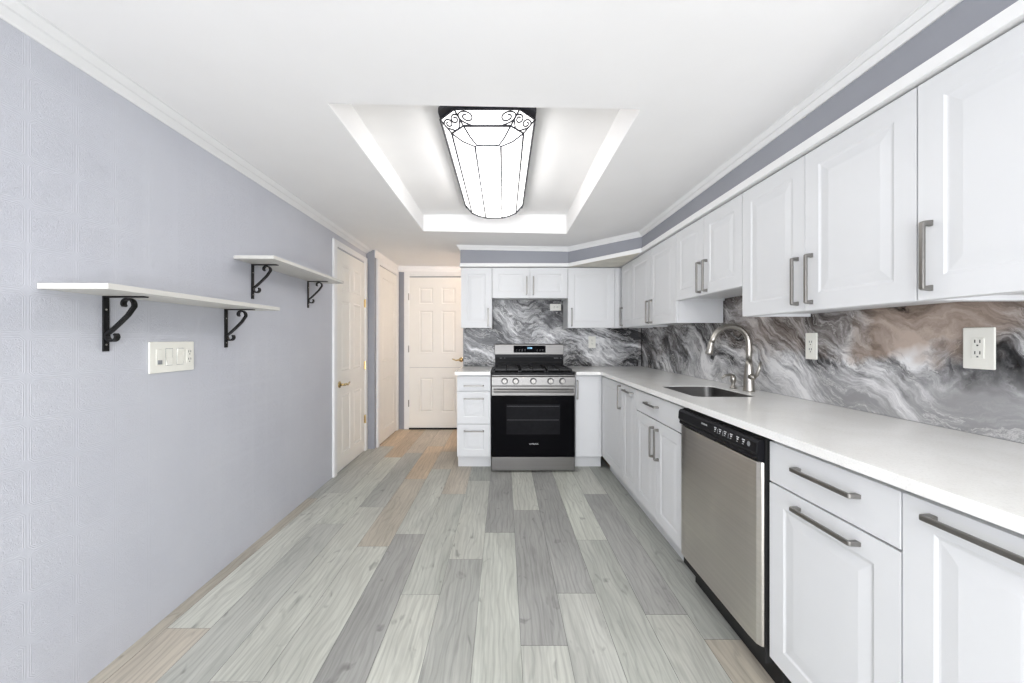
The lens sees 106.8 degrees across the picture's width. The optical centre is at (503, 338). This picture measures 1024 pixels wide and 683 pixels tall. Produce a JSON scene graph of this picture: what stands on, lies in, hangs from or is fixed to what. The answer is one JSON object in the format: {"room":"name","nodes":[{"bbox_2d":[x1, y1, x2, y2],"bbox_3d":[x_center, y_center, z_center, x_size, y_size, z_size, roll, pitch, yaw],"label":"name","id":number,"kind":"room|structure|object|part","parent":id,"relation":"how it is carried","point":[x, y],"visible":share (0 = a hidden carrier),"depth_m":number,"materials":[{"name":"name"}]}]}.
{"room":"kitchen","nodes":[
{"label":"kitchen","id":0,"kind":"room"},
{"bbox_2d":[0,18,392,682],"bbox_3d":[-1.539,-0.030,1.311,0.334,2.500,7.624,0,0,-1],"label":"wall","id":1,"kind":"structure","parent":0,"point":[125,489],"depth_m":1.50,"materials":[{"name":"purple paint"}]},
{"bbox_2d":[102,296,148,351],"bbox_3d":[-1.403,-0.054,1.409,0.150,0.204,0.023,0,0,-1],"label":"shelf bracket","id":2,"kind":"object","parent":1,"relation":"attached to","point":[107,331],"visible":1,"depth_m":1.40,"materials":[{"name":"black metal"}]},
{"bbox_3d":[-1.475,-0.054,1.408,0.005,0.204,0.023,0,0,0],"label":"wall plate","id":3,"kind":"part","parent":2,"relation":"part of","materials":[{"name":"black metal"}]},
{"bbox_3d":[-1.401,-0.154,1.409,0.145,0.005,0.023,0,0,-1],"label":"shelf arm","id":4,"kind":"part","parent":2,"relation":"part of","materials":[{"name":"black metal"}]},
{"bbox_2d":[37,283,279,310],"bbox_3d":[-1.371,-0.167,1.675,0.235,0.019,0.951,0,0,0],"label":"wall shelf","id":5,"kind":"object","parent":1,"relation":"attached to","point":[102,289],"visible":0.89,"depth_m":1.39,"materials":[{"name":"white laminate"}]},
{"bbox_2d":[148,341,193,373],"bbox_3d":[-1.476,0.080,1.685,0.013,0.133,0.232,0,0,-1],"label":"switch plate","id":6,"kind":"object","parent":1,"relation":"attached to","point":[163,357],"visible":1,"depth_m":1.67,"materials":[{"name":"beige plastic"}]},
{"bbox_2d":[165,348,173,365],"bbox_3d":[-1.473,0.081,1.674,0.006,0.075,0.037,0,0,0],"label":"rocker switch","id":7,"kind":"object","parent":6,"relation":"attached to","point":[169,352],"depth_m":1.67,"materials":[{"name":"beige plastic"}]},
{"bbox_2d":[177,348,183,364],"bbox_3d":[-1.474,0.081,1.732,0.006,0.075,0.037,0,0,0],"label":"rocker switch","id":8,"kind":"object","parent":6,"relation":"attached to","point":[180,351],"depth_m":1.73,"materials":[{"name":"beige plastic"}]},
{"bbox_2d":[187,349,191,362],"bbox_3d":[-1.476,0.081,1.783,0.002,0.063,0.031,0,0,-1],"label":"receptacle","id":9,"kind":"object","parent":6,"relation":"attached to","point":[189,351],"depth_m":1.78,"materials":[{"name":"beige plastic"}]},
{"bbox_2d":[0,0,372,253],"bbox_3d":[-1.432,-0.959,0.851,0.075,0.046,6.701,0,0,-1],"label":"trim","id":10,"kind":"structure","parent":1,"relation":"attached to","point":[16,13],"depth_m":1.49,"materials":[{"name":"white paint"}]},
{"bbox_2d":[224,309,254,347],"bbox_3d":[-1.412,-0.054,2.031,0.150,0.204,0.023,0,0,-1],"label":"shelf bracket","id":11,"kind":"object","parent":1,"relation":"attached to","point":[226,334],"visible":1,"depth_m":2.02,"materials":[{"name":"black metal"}]},
{"bbox_3d":[-1.485,-0.054,2.030,0.005,0.204,0.023,0,0,0],"label":"wall plate","id":12,"kind":"part","parent":11,"relation":"part of","materials":[{"name":"black metal"}]},
{"bbox_3d":[-1.410,-0.154,2.031,0.145,0.005,0.023,0,0,-1],"label":"shelf arm","id":13,"kind":"part","parent":11,"relation":"part of","materials":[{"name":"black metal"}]},
{"bbox_2d":[251,264,278,298],"bbox_3d":[-1.416,-0.336,2.251,0.150,0.204,0.023,0,0,-1],"label":"shelf bracket","id":14,"kind":"object","parent":1,"relation":"attached to","point":[253,287],"visible":1,"depth_m":2.24,"materials":[{"name":"black metal"}]},
{"bbox_3d":[-1.488,-0.336,2.250,0.005,0.204,0.023,0,0,0],"label":"wall plate","id":15,"kind":"part","parent":14,"relation":"part of","materials":[{"name":"black metal"}]},
{"bbox_3d":[-1.413,-0.436,2.251,0.145,0.005,0.023,0,0,-1],"label":"shelf arm","id":16,"kind":"part","parent":14,"relation":"part of","materials":[{"name":"black metal"}]},
{"bbox_2d":[234,255,343,283],"bbox_3d":[-1.384,-0.449,2.566,0.236,0.019,0.953,0,0,0],"label":"wall shelf","id":17,"kind":"object","parent":1,"relation":"attached to","point":[286,267],"visible":0.82,"depth_m":2.38,"materials":[{"name":"white laminate"}]},
{"bbox_2d":[307,281,327,307],"bbox_3d":[-1.426,-0.336,2.908,0.150,0.204,0.023,0,0,-1],"label":"shelf bracket","id":18,"kind":"object","parent":1,"relation":"attached to","point":[321,286],"visible":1,"depth_m":2.90,"materials":[{"name":"black metal"}]},
{"bbox_3d":[-1.498,-0.336,2.907,0.005,0.204,0.023,0,0,0],"label":"wall plate","id":19,"kind":"part","parent":18,"relation":"part of","materials":[{"name":"black metal"}]},
{"bbox_2d":[332,238,367,477],"bbox_3d":[-1.503,0.170,3.757,0.020,2.100,0.855,0,0,-1],"label":"trim","id":20,"kind":"structure","parent":1,"relation":"attached to","point":[335,243],"depth_m":3.37,"materials":[{"name":"white paint"}]},
{"bbox_2d":[337,248,365,472],"bbox_3d":[-1.475,0.199,3.763,0.077,2.018,0.729,0,0,-1],"label":"door","id":21,"kind":"structure","parent":1,"relation":"in","point":[351,301],"depth_m":3.71,"materials":[{"name":"white paint"}]},
{"bbox_3d":[-1.465,0.420,3.501,0.067,0.062,0.149,0,0,0],"label":"handle","id":22,"kind":"part","parent":21,"relation":"part of","materials":[{"name":"gold metal"}]},
{"bbox_2d":[375,250,398,270],"bbox_3d":[-1.422,-0.939,4.660,0.016,0.083,0.920,0,0,0],"label":"trim","id":23,"kind":"structure","parent":1,"relation":"attached to","point":[378,255],"depth_m":4.57,"materials":[{"name":"white paint"}]},
{"bbox_2d":[376,259,398,447],"bbox_3d":[-1.419,0.164,4.675,0.020,2.113,0.850,0,0,0],"label":"trim","id":24,"kind":"structure","parent":1,"relation":"attached to","point":[379,263],"depth_m":4.30,"materials":[{"name":"white paint"}]},
{"bbox_2d":[380,266,396,443],"bbox_3d":[-1.424,0.189,4.676,0.010,2.038,0.717,0,0,0],"label":"door","id":25,"kind":"structure","parent":1,"relation":"in","point":[388,280],"depth_m":4.67,"materials":[{"name":"white paint"}]},
{"bbox_2d":[399,272,460,421],"bbox_3d":[-0.025,-0.030,5.195,3.450,2.500,0.150,0,0,0],"label":"wall","id":26,"kind":"structure","parent":0,"point":[401,274],"depth_m":5.12,"materials":[{"name":"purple paint"}]},
{"bbox_2d":[399,422,403,428],"bbox_3d":[-1.387,1.175,5.114,0.085,0.090,0.012,0,0,0],"label":"baseboard","id":27,"kind":"structure","parent":26,"relation":"attached to","point":[401,424],"depth_m":5.11,"materials":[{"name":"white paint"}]},
{"bbox_2d":[398,266,460,271],"bbox_3d":[0.035,-0.912,5.110,2.930,0.137,0.020,0,0,0],"label":"trim","id":28,"kind":"structure","parent":26,"relation":"attached to","point":[400,268],"depth_m":5.11,"materials":[{"name":"paint"}]},
{"bbox_2d":[404,272,460,428],"bbox_3d":[-0.893,0.164,5.109,0.897,2.112,0.020,0,0,0],"label":"trim","id":29,"kind":"structure","parent":26,"relation":"attached to","point":[407,275],"depth_m":5.10,"materials":[{"name":"white paint"}]},
{"bbox_2d":[408,277,462,429],"bbox_3d":[-0.901,0.200,5.079,0.776,2.039,0.080,0,0,0],"label":"door","id":30,"kind":"structure","parent":26,"relation":"in","point":[435,330],"depth_m":5.11,"materials":[{"name":"white paint"}]},
{"bbox_2d":[87,429,791,682],"bbox_3d":[-0.026,1.221,1.379,3.906,0.002,10.243,0,0,0],"label":"floor","id":31,"kind":"structure","parent":0,"point":[409,564],"depth_m":1.79,"materials":[{"name":"grey wood"}]},
{"bbox_2d":[457,369,492,465],"bbox_3d":[-0.281,0.778,3.825,0.312,0.884,0.649,0,0,0],"label":"base cabinet","id":32,"kind":"object","parent":31,"relation":"on","point":[474,392],"visible":0.99,"depth_m":3.53,"materials":[{"name":"white paint"}]},
{"bbox_2d":[455,366,492,374],"bbox_3d":[-0.288,0.320,3.821,0.328,0.029,0.692,0,0,0],"label":"countertop","id":33,"kind":"structure","parent":32,"relation":"on","point":[465,370],"depth_m":3.62,"materials":[{"name":"white stone"}]},
{"bbox_3d":[-0.281,0.947,3.539,0.310,0.299,0.019,0,0,0],"label":"drawer","id":34,"kind":"part","parent":32,"relation":"part of","materials":[{"name":"white paint"}]},
{"bbox_3d":[-0.281,0.641,3.539,0.310,0.300,0.019,0,0,0],"label":"drawer","id":35,"kind":"part","parent":32,"relation":"part of","materials":[{"name":"white paint"}]},
{"bbox_3d":[-0.280,0.558,3.515,0.190,0.012,0.030,0,0,0],"label":"handle","id":36,"kind":"part","parent":32,"relation":"part of","materials":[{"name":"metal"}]},
{"bbox_3d":[-0.281,0.418,3.539,0.310,0.134,0.019,0,0,0],"label":"drawer","id":37,"kind":"part","parent":32,"relation":"part of","materials":[{"name":"white paint"}]},
{"bbox_3d":[-0.280,0.437,3.515,0.190,0.012,0.030,0,0,0],"label":"handle","id":38,"kind":"part","parent":32,"relation":"part of","materials":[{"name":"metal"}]},
{"bbox_2d":[492,344,574,470],"bbox_3d":[0.267,0.640,3.755,0.760,1.160,0.690,0,0,0],"label":"gas range","id":39,"kind":"object","parent":31,"relation":"on","point":[533,392],"visible":1,"depth_m":3.47,"materials":[{"name":"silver metal"}]},
{"bbox_2d":[492,375,573,385],"bbox_3d":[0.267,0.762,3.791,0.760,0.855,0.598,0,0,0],"label":"control panel","id":40,"kind":"object","parent":39,"relation":"in","point":[492,375],"depth_m":3.49,"materials":[{"name":"silver metal"}]},
{"bbox_3d":[0.267,1.143,3.477,0.760,0.122,0.029,0,0,0],"label":"warming drawer","id":41,"kind":"part","parent":39,"relation":"part of","materials":[{"name":"silver metal"}]},
{"bbox_3d":[0.267,0.756,3.478,0.760,0.643,0.025,0,0,0],"label":"oven door","id":42,"kind":"part","parent":39,"relation":"part of","materials":[{"name":"black glass"}]},
{"bbox_2d":[492,365,574,374],"bbox_3d":[0.267,0.306,3.771,0.760,0.057,0.609,0,0,0],"label":"cooktop","id":43,"kind":"object","parent":39,"relation":"in","point":[498,369],"depth_m":3.50,"materials":[{"name":"black metal"}]},
{"bbox_3d":[0.267,0.386,3.476,0.760,0.084,0.028,0,0,0],"label":"control panel","id":44,"kind":"part","parent":39,"relation":"part of","materials":[{"name":"silver metal"}]},
{"bbox_3d":[0.267,0.473,3.435,0.720,0.030,0.052,0,0,0],"label":"handle","id":45,"kind":"part","parent":39,"relation":"part of","materials":[{"name":"silver metal"}]},
{"bbox_2d":[574,375,601,465],"bbox_3d":[0.792,0.778,3.825,0.259,0.884,0.649,0,0,0],"label":"base cabinet","id":46,"kind":"object","parent":31,"relation":"on","point":[588,388],"visible":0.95,"depth_m":3.53,"materials":[{"name":"white paint"}]},
{"bbox_2d":[567,366,1023,534],"bbox_3d":[1.085,0.320,2.034,0.845,0.029,4.267,0,0,0],"label":"countertop","id":47,"kind":"structure","parent":46,"relation":"on","point":[980,476],"depth_m":1.12,"materials":[{"name":"white stone"}]},
{"bbox_2d":[665,387,752,396],"bbox_3d":[1.165,0.408,2.212,0.327,0.199,0.452,0,0,0],"label":"sink","id":48,"kind":"object","parent":47,"relation":"in","point":[693,391],"visible":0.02,"depth_m":2.43,"materials":[{"name":"silver metal"}]},
{"bbox_2d":[721,373,736,388],"bbox_3d":[1.378,0.259,2.330,0.093,0.092,0.040,0,0,0],"label":"soap dispenser","id":49,"kind":"object","parent":47,"relation":"on","point":[733,377],"visible":1,"depth_m":2.32,"materials":[{"name":"silver metal"}]},
{"bbox_3d":[1.372,0.230,2.330,0.081,0.035,0.018,0,0,0],"label":"pump spout","id":50,"kind":"part","parent":49,"relation":"part of","materials":[{"name":"silver metal"}]},
{"bbox_2d":[705,323,761,391],"bbox_3d":[1.308,0.108,2.176,0.283,0.392,0.109,0,0,0],"label":"kitchen faucet","id":51,"kind":"object","parent":47,"relation":"on","point":[749,376],"visible":1,"depth_m":2.19,"materials":[{"name":"silver metal"}]},
{"bbox_2d":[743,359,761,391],"bbox_3d":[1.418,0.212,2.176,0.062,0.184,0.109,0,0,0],"label":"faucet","id":52,"kind":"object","parent":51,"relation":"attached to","point":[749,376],"depth_m":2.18,"materials":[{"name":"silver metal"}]},
{"bbox_2d":[602,376,632,497],"bbox_3d":[1.192,0.778,3.217,0.634,0.884,0.624,0,0,0],"label":"base cabinet","id":53,"kind":"object","parent":31,"relation":"on","point":[611,389],"visible":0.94,"depth_m":3.17,"materials":[{"name":"white paint"}]},
{"bbox_3d":[0.914,0.716,3.205,0.019,0.733,0.597,0,0,0],"label":"door","id":54,"kind":"part","parent":53,"relation":"part of","materials":[{"name":"white paint"}]},
{"bbox_3d":[0.890,0.455,2.945,0.030,0.190,0.012,0,0,0],"label":"handle","id":55,"kind":"part","parent":53,"relation":"part of","materials":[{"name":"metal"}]},
{"bbox_2d":[621,384,647,515],"bbox_3d":[1.192,0.778,2.753,0.634,0.884,0.302,0,0,0],"label":"base cabinet","id":56,"kind":"object","parent":31,"relation":"on","point":[629,409],"visible":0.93,"depth_m":2.74,"materials":[{"name":"white paint"}]},
{"bbox_3d":[0.914,0.716,2.753,0.019,0.733,0.300,0,0,0],"label":"door","id":57,"kind":"part","parent":56,"relation":"part of","materials":[{"name":"white paint"}]},
{"bbox_2d":[636,390,686,560],"bbox_3d":[1.192,0.778,2.262,0.634,0.884,0.679,0,0,0],"label":"base cabinet","id":58,"kind":"object","parent":31,"relation":"on","point":[658,427],"visible":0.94,"depth_m":2.20,"materials":[{"name":"white paint"}]},
{"bbox_3d":[0.914,0.786,2.432,0.019,0.592,0.337,0,0,0],"label":"door","id":59,"kind":"part","parent":58,"relation":"part of","materials":[{"name":"white paint"}]},
{"bbox_3d":[0.890,0.405,2.315,0.030,0.012,0.190,0,0,0],"label":"handle","id":60,"kind":"part","parent":58,"relation":"part of","materials":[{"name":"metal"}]},
{"bbox_3d":[0.890,0.625,2.297,0.030,0.190,0.012,0,0,0],"label":"handle","id":61,"kind":"part","parent":58,"relation":"part of","materials":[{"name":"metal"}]},
{"bbox_3d":[0.890,0.625,2.227,0.030,0.190,0.012,0,0,0],"label":"handle","id":62,"kind":"part","parent":58,"relation":"part of","materials":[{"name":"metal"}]},
{"bbox_3d":[0.914,0.786,2.092,0.019,0.592,0.337,0,0,0],"label":"door","id":63,"kind":"part","parent":58,"relation":"part of","materials":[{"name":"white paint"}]},
{"bbox_2d":[678,408,790,682],"bbox_3d":[1.161,0.783,1.607,0.579,0.871,0.596,0,0,0],"label":"dishwasher","id":64,"kind":"object","parent":31,"relation":"on","point":[725,467],"visible":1,"depth_m":1.48,"materials":[{"name":"silver metal"}]},
{"bbox_3d":[0.886,0.390,1.607,0.029,0.080,0.590,0,0,0],"label":"control panel","id":65,"kind":"part","parent":64,"relation":"part of","materials":[{"name":"black plastic"}]},
{"bbox_3d":[0.890,0.749,1.607,0.020,0.638,0.589,0,0,0],"label":"door panel","id":66,"kind":"part","parent":64,"relation":"part of","materials":[{"name":"silver metal"}]},
{"bbox_3d":[0.975,1.169,1.607,0.030,0.099,0.596,0,0,0],"label":"kick plate","id":67,"kind":"part","parent":64,"relation":"part of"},
{"bbox_2d":[770,441,910,682],"bbox_3d":[1.192,0.778,1.081,0.634,0.884,0.429,0,0,0],"label":"base cabinet","id":68,"kind":"object","parent":31,"relation":"on","point":[836,531],"visible":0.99,"depth_m":1.04,"materials":[{"name":"white paint"}]},
{"bbox_3d":[0.890,0.402,1.068,0.030,0.012,0.212,0,0,0],"label":"handle","id":69,"kind":"part","parent":68,"relation":"part of","materials":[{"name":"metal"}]},
{"bbox_3d":[0.890,0.523,1.068,0.030,0.012,0.212,0,0,0],"label":"handle","id":70,"kind":"part","parent":68,"relation":"part of","materials":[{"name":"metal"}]},
{"bbox_3d":[0.914,0.416,1.081,0.019,0.133,0.427,0,0,0],"label":"drawer","id":71,"kind":"part","parent":68,"relation":"part of","materials":[{"name":"white paint"}]},
{"bbox_2d":[903,492,1023,682],"bbox_3d":[1.192,0.778,0.712,0.634,0.884,0.303,0,0,0],"label":"base cabinet","id":72,"kind":"object","parent":31,"relation":"on","point":[963,573],"visible":0.99,"depth_m":0.75,"materials":[{"name":"white paint"}]},
{"bbox_3d":[0.890,0.377,0.706,0.030,0.012,0.204,0,0,0],"label":"handle","id":73,"kind":"part","parent":72,"relation":"part of","materials":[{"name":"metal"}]},
{"bbox_2d":[21,0,926,266],"bbox_3d":[-0.025,-1.030,1.325,3.450,0.219,7.890,0,0,0],"label":"ceiling","id":74,"kind":"structure","parent":0,"point":[277,83],"depth_m":1.37,"materials":[{"name":"paint"}]},
{"bbox_2d":[352,104,619,214],"bbox_3d":[-0.081,-1.157,2.490,1.386,0.086,1.953,0,0,0],"label":"ceiling","id":75,"kind":"structure","parent":74,"relation":"attached to","point":[566,143],"depth_m":2.28,"materials":[{"name":"paint"}]},
{"bbox_2d":[438,106,535,218],"bbox_3d":[-0.081,-1.039,2.501,0.478,0.149,1.448,0,0,0],"label":"ceiling light","id":76,"kind":"object","parent":75,"relation":"attached to","point":[489,148],"visible":1,"depth_m":2.06,"materials":[{"name":"white glass"}]},
{"bbox_3d":[-0.231,-1.026,1.901,0.174,0.120,0.050,0,0,0],"label":"frame rod","id":77,"kind":"part","parent":76,"relation":"part of","materials":[{"name":"grey metal"}]},
{"bbox_3d":[-0.259,-1.017,2.487,0.010,0.010,1.207,0,0,0],"label":"frame rod","id":78,"kind":"part","parent":76,"relation":"part of","materials":[{"name":"grey metal"}]},
{"bbox_3d":[-0.180,-1.026,1.846,0.025,0.119,0.157,0,0,41],"label":"frame rod","id":79,"kind":"part","parent":76,"relation":"part of","materials":[{"name":"grey metal"}]},
{"bbox_3d":[-0.146,-0.970,2.487,0.010,0.010,1.131,0,0,0],"label":"frame rod","id":80,"kind":"part","parent":76,"relation":"part of","materials":[{"name":"grey metal"}]},
{"bbox_3d":[-0.081,-1.017,1.818,0.226,0.011,0.011,0,0,0],"label":"frame rod","id":81,"kind":"part","parent":76,"relation":"part of","materials":[{"name":"grey metal"}]},
{"bbox_3d":[-0.016,-0.970,2.487,0.010,0.010,1.131,0,0,0],"label":"frame rod","id":82,"kind":"part","parent":76,"relation":"part of","materials":[{"name":"grey metal"}]},
{"bbox_3d":[0.018,-1.026,1.846,0.025,0.119,0.157,0,0,-41],"label":"frame rod","id":83,"kind":"part","parent":76,"relation":"part of","materials":[{"name":"grey metal"}]},
{"bbox_3d":[0.069,-1.026,1.901,0.174,0.120,0.050,0,0,0],"label":"frame rod","id":84,"kind":"part","parent":76,"relation":"part of","materials":[{"name":"grey metal"}]},
{"bbox_3d":[0.097,-1.017,2.487,0.010,0.010,1.207,0,0,0],"label":"frame rod","id":85,"kind":"part","parent":76,"relation":"part of","materials":[{"name":"grey metal"}]},
{"bbox_2d":[463,329,494,367],"bbox_3d":[0.610,-0.030,4.240,2.120,2.500,0.120,0,0,0],"label":"wall","id":86,"kind":"structure","parent":0,"point":[463,329],"depth_m":4.18,"materials":[{"name":"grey paint"}]},
{"bbox_2d":[461,268,492,328],"bbox_3d":[-0.279,-0.412,3.987,0.313,0.610,0.354,0,0,0],"label":"upper cabinet","id":87,"kind":"object","parent":86,"relation":"attached to","point":[476,283],"visible":1,"depth_m":3.84,"materials":[{"name":"white paint"}]},
{"bbox_3d":[-0.160,-0.215,3.825,0.012,0.190,0.030,0,0,0],"label":"handle","id":88,"kind":"part","parent":87,"relation":"part of","materials":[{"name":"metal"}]},
{"bbox_2d":[492,268,567,300],"bbox_3d":[0.262,-0.562,3.987,0.763,0.309,0.354,0,0,0],"label":"upper cabinet","id":89,"kind":"object","parent":86,"relation":"attached to","point":[507,283],"visible":1,"depth_m":3.84,"materials":[{"name":"white paint"}]},
{"bbox_3d":[0.070,-0.562,3.849,0.378,0.306,0.019,0,0,0],"label":"door","id":90,"kind":"part","parent":89,"relation":"part of","materials":[{"name":"white paint"}]},
{"bbox_3d":[0.454,-0.562,3.849,0.378,0.306,0.019,0,0,0],"label":"door","id":91,"kind":"part","parent":89,"relation":"part of","materials":[{"name":"white paint"}]},
{"bbox_2d":[464,273,640,365],"bbox_3d":[0.535,-0.209,4.174,1.943,1.027,0.012,0,0,0],"label":"backsplash","id":92,"kind":"structure","parent":86,"relation":"attached to","point":[514,321],"depth_m":4.17,"materials":[{"name":"grey stone"}]},
{"bbox_2d":[550,304,560,310],"bbox_3d":[0.565,-0.343,4.164,0.120,0.075,0.008,0,0,0],"label":"wall outlet","id":93,"kind":"object","parent":92,"relation":"attached to","point":[553,307],"visible":1,"depth_m":4.16,"materials":[{"name":"beige plastic"}]},
{"bbox_2d":[588,336,595,347],"bbox_3d":[0.965,0.040,4.164,0.080,0.130,0.008,0,0,0],"label":"wall outlet","id":94,"kind":"object","parent":92,"relation":"attached to","point":[591,339],"visible":1,"depth_m":4.16,"materials":[{"name":"beige plastic"}]},
{"bbox_2d":[563,268,620,328],"bbox_3d":[0.919,-0.412,3.987,0.546,0.610,0.354,0,0,0],"label":"upper cabinet","id":95,"kind":"object","parent":86,"relation":"attached to","point":[593,300],"visible":0.99,"depth_m":3.84,"materials":[{"name":"white paint"}]},
{"bbox_3d":[0.683,-0.215,3.825,0.012,0.190,0.030,0,0,0],"label":"handle","id":96,"kind":"part","parent":95,"relation":"part of","materials":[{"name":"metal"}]},
{"bbox_2d":[460,0,1017,262],"bbox_3d":[0.533,-0.843,0.840,1.971,0.165,6.679,0,0,0],"label":"wall","id":97,"kind":"structure","parent":0,"point":[968,15],"depth_m":1.45,"materials":[{"name":"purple paint"}]},
{"bbox_2d":[456,0,962,251],"bbox_3d":[1.028,-0.925,1.014,1.498,0.076,6.892,0,0,-15],"label":"trim","id":98,"kind":"structure","parent":97,"relation":"attached to","point":[929,11],"depth_m":1.49,"materials":[{"name":"white paint"}]},
{"bbox_2d":[460,0,1023,272],"bbox_3d":[0.535,-0.742,0.839,1.965,0.036,6.678,0,0,0],"label":"trim","id":99,"kind":"structure","parent":97,"relation":"attached to","point":[1012,16],"depth_m":1.23,"materials":[{"name":"white paint"}]},
{"bbox_2d":[642,366,1023,443],"bbox_3d":[1.595,-0.030,0.840,0.150,2.500,6.680,0,0,0],"label":"wall","id":100,"kind":"structure","parent":0,"point":[642,366],"depth_m":1.50,"materials":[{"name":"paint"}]},
{"bbox_2d":[619,261,652,327],"bbox_3d":[1.322,-0.412,3.670,0.354,0.610,0.335,0,0,0],"label":"upper cabinet","id":101,"kind":"object","parent":100,"relation":"attached to","point":[626,307],"visible":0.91,"depth_m":3.65,"materials":[{"name":"white paint"}]},
{"bbox_2d":[570,253,638,266],"bbox_3d":[0.915,-0.723,3.515,0.510,0.002,0.630,0,0,0],"label":"trim","id":102,"kind":"structure","parent":101,"relation":"attached to","point":[617,261],"depth_m":3.61,"materials":[{"name":"white wood"}]},
{"bbox_3d":[1.160,-0.215,3.765,0.030,0.190,0.012,0,0,0],"label":"handle","id":103,"kind":"part","parent":101,"relation":"part of","materials":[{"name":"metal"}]},
{"bbox_3d":[1.185,-0.412,3.651,0.019,0.607,0.295,0,0,0],"label":"door","id":104,"kind":"part","parent":101,"relation":"part of","materials":[{"name":"white paint"}]},
{"bbox_2d":[632,234,722,326],"bbox_3d":[1.322,-0.412,3.049,0.354,0.610,0.901,0,0,0],"label":"upper cabinet","id":105,"kind":"object","parent":100,"relation":"attached to","point":[654,303],"visible":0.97,"depth_m":2.85,"materials":[{"name":"white paint"}]},
{"bbox_3d":[1.185,-0.412,3.275,0.019,0.607,0.447,0,0,0],"label":"door","id":106,"kind":"part","parent":105,"relation":"part of","materials":[{"name":"white paint"}]},
{"bbox_3d":[1.160,-0.215,3.085,0.030,0.190,0.012,0,0,0],"label":"handle","id":107,"kind":"part","parent":105,"relation":"part of","materials":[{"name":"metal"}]},
{"bbox_3d":[1.160,-0.215,3.015,0.030,0.190,0.012,0,0,0],"label":"handle","id":108,"kind":"part","parent":105,"relation":"part of","materials":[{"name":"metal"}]},
{"bbox_3d":[1.185,-0.412,2.824,0.019,0.607,0.449,0,0,0],"label":"door","id":109,"kind":"part","parent":105,"relation":"part of","materials":[{"name":"white paint"}]},
{"bbox_2d":[676,194,741,300],"bbox_3d":[1.322,-0.487,2.236,0.354,0.460,0.719,0,0,0],"label":"upper cabinet","id":110,"kind":"object","parent":100,"relation":"attached to","point":[708,250],"visible":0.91,"depth_m":2.18,"materials":[{"name":"white paint"}]},
{"bbox_3d":[1.185,-0.487,2.416,0.019,0.457,0.357,0,0,0],"label":"door","id":111,"kind":"part","parent":110,"relation":"part of","materials":[{"name":"white paint"}]},
{"bbox_3d":[1.160,-0.365,2.272,0.030,0.190,0.012,0,0,0],"label":"handle","id":112,"kind":"part","parent":110,"relation":"part of","materials":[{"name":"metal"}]},
{"bbox_3d":[1.160,-0.365,2.200,0.030,0.190,0.012,0,0,0],"label":"handle","id":113,"kind":"part","parent":110,"relation":"part of","materials":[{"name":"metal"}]},
{"bbox_3d":[1.185,-0.487,2.056,0.019,0.457,0.357,0,0,0],"label":"door","id":114,"kind":"part","parent":110,"relation":"part of","materials":[{"name":"white paint"}]},
{"bbox_2d":[642,296,1023,442],"bbox_3d":[1.514,-0.209,1.784,0.012,1.027,4.767,0,0,0],"label":"backsplash","id":115,"kind":"structure","parent":100,"relation":"attached to","point":[903,362],"depth_m":1.51,"materials":[{"name":"grey stone"}]},
{"bbox_2d":[641,328,641,365],"bbox_3d":[1.505,0.097,4.165,0.006,0.413,0.006,0,0,0],"label":"strip","id":116,"kind":"object","parent":115,"relation":"attached to","point":[641,328],"visible":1,"depth_m":4.16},
{"bbox_2d":[805,333,817,359],"bbox_3d":[1.504,0.037,1.860,0.008,0.129,0.070,0,0,0],"label":"wall outlet","id":117,"kind":"object","parent":115,"relation":"attached to","point":[811,339],"visible":1,"depth_m":1.85,"materials":[{"name":"beige plastic"}]},
{"bbox_2d":[808,340,812,352],"bbox_3d":[1.501,0.038,1.860,0.002,0.066,0.033,0,0,0],"label":"receptacle","id":118,"kind":"object","parent":117,"relation":"attached to","point":[810,342],"depth_m":1.86,"materials":[{"name":"beige plastic"}]},
{"bbox_2d":[963,327,995,369],"bbox_3d":[1.504,0.031,1.204,0.008,0.132,0.082,0,0,0],"label":"wall outlet","id":119,"kind":"object","parent":115,"relation":"attached to","point":[979,343],"visible":1,"depth_m":1.20,"materials":[{"name":"beige plastic"}]},
{"bbox_2d":[971,338,983,358],"bbox_3d":[1.501,0.031,1.204,0.002,0.066,0.033,0,0,0],"label":"receptacle","id":120,"kind":"object","parent":119,"relation":"attached to","point":[977,344],"depth_m":1.20,"materials":[{"name":"beige plastic"}]},
{"bbox_2d":[742,88,961,316],"bbox_3d":[1.322,-0.412,1.478,0.354,0.610,0.791,0,0,0],"label":"upper cabinet","id":121,"kind":"object","parent":100,"relation":"attached to","point":[835,229],"visible":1,"depth_m":1.33,"materials":[{"name":"white paint"}]},
{"bbox_3d":[1.185,-0.412,1.679,0.019,0.607,0.387,0,0,0],"label":"door","id":122,"kind":"part","parent":121,"relation":"part of","materials":[{"name":"white paint"}]},
{"bbox_3d":[1.160,-0.228,1.519,0.030,0.194,0.012,0,0,0],"label":"handle","id":123,"kind":"part","parent":121,"relation":"part of","materials":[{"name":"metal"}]},
{"bbox_3d":[1.160,-0.228,1.449,0.030,0.194,0.012,0,0,0],"label":"handle","id":124,"kind":"part","parent":121,"relation":"part of","materials":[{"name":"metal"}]},
{"bbox_3d":[1.185,-0.412,1.283,0.019,0.607,0.399,0,0,0],"label":"door","id":125,"kind":"part","parent":121,"relation":"part of","materials":[{"name":"white paint"}]},
{"bbox_2d":[918,22,1023,300],"bbox_3d":[1.322,-0.412,0.815,0.354,0.610,0.529,0,0,0],"label":"upper cabinet","id":126,"kind":"object","parent":100,"relation":"attached to","point":[971,113],"visible":1,"depth_m":0.95,"materials":[{"name":"white paint"}]},
{"bbox_3d":[1.160,-0.228,1.045,0.030,0.194,0.012,0,0,0],"label":"handle","id":127,"kind":"part","parent":126,"relation":"part of","materials":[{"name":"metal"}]}
]}

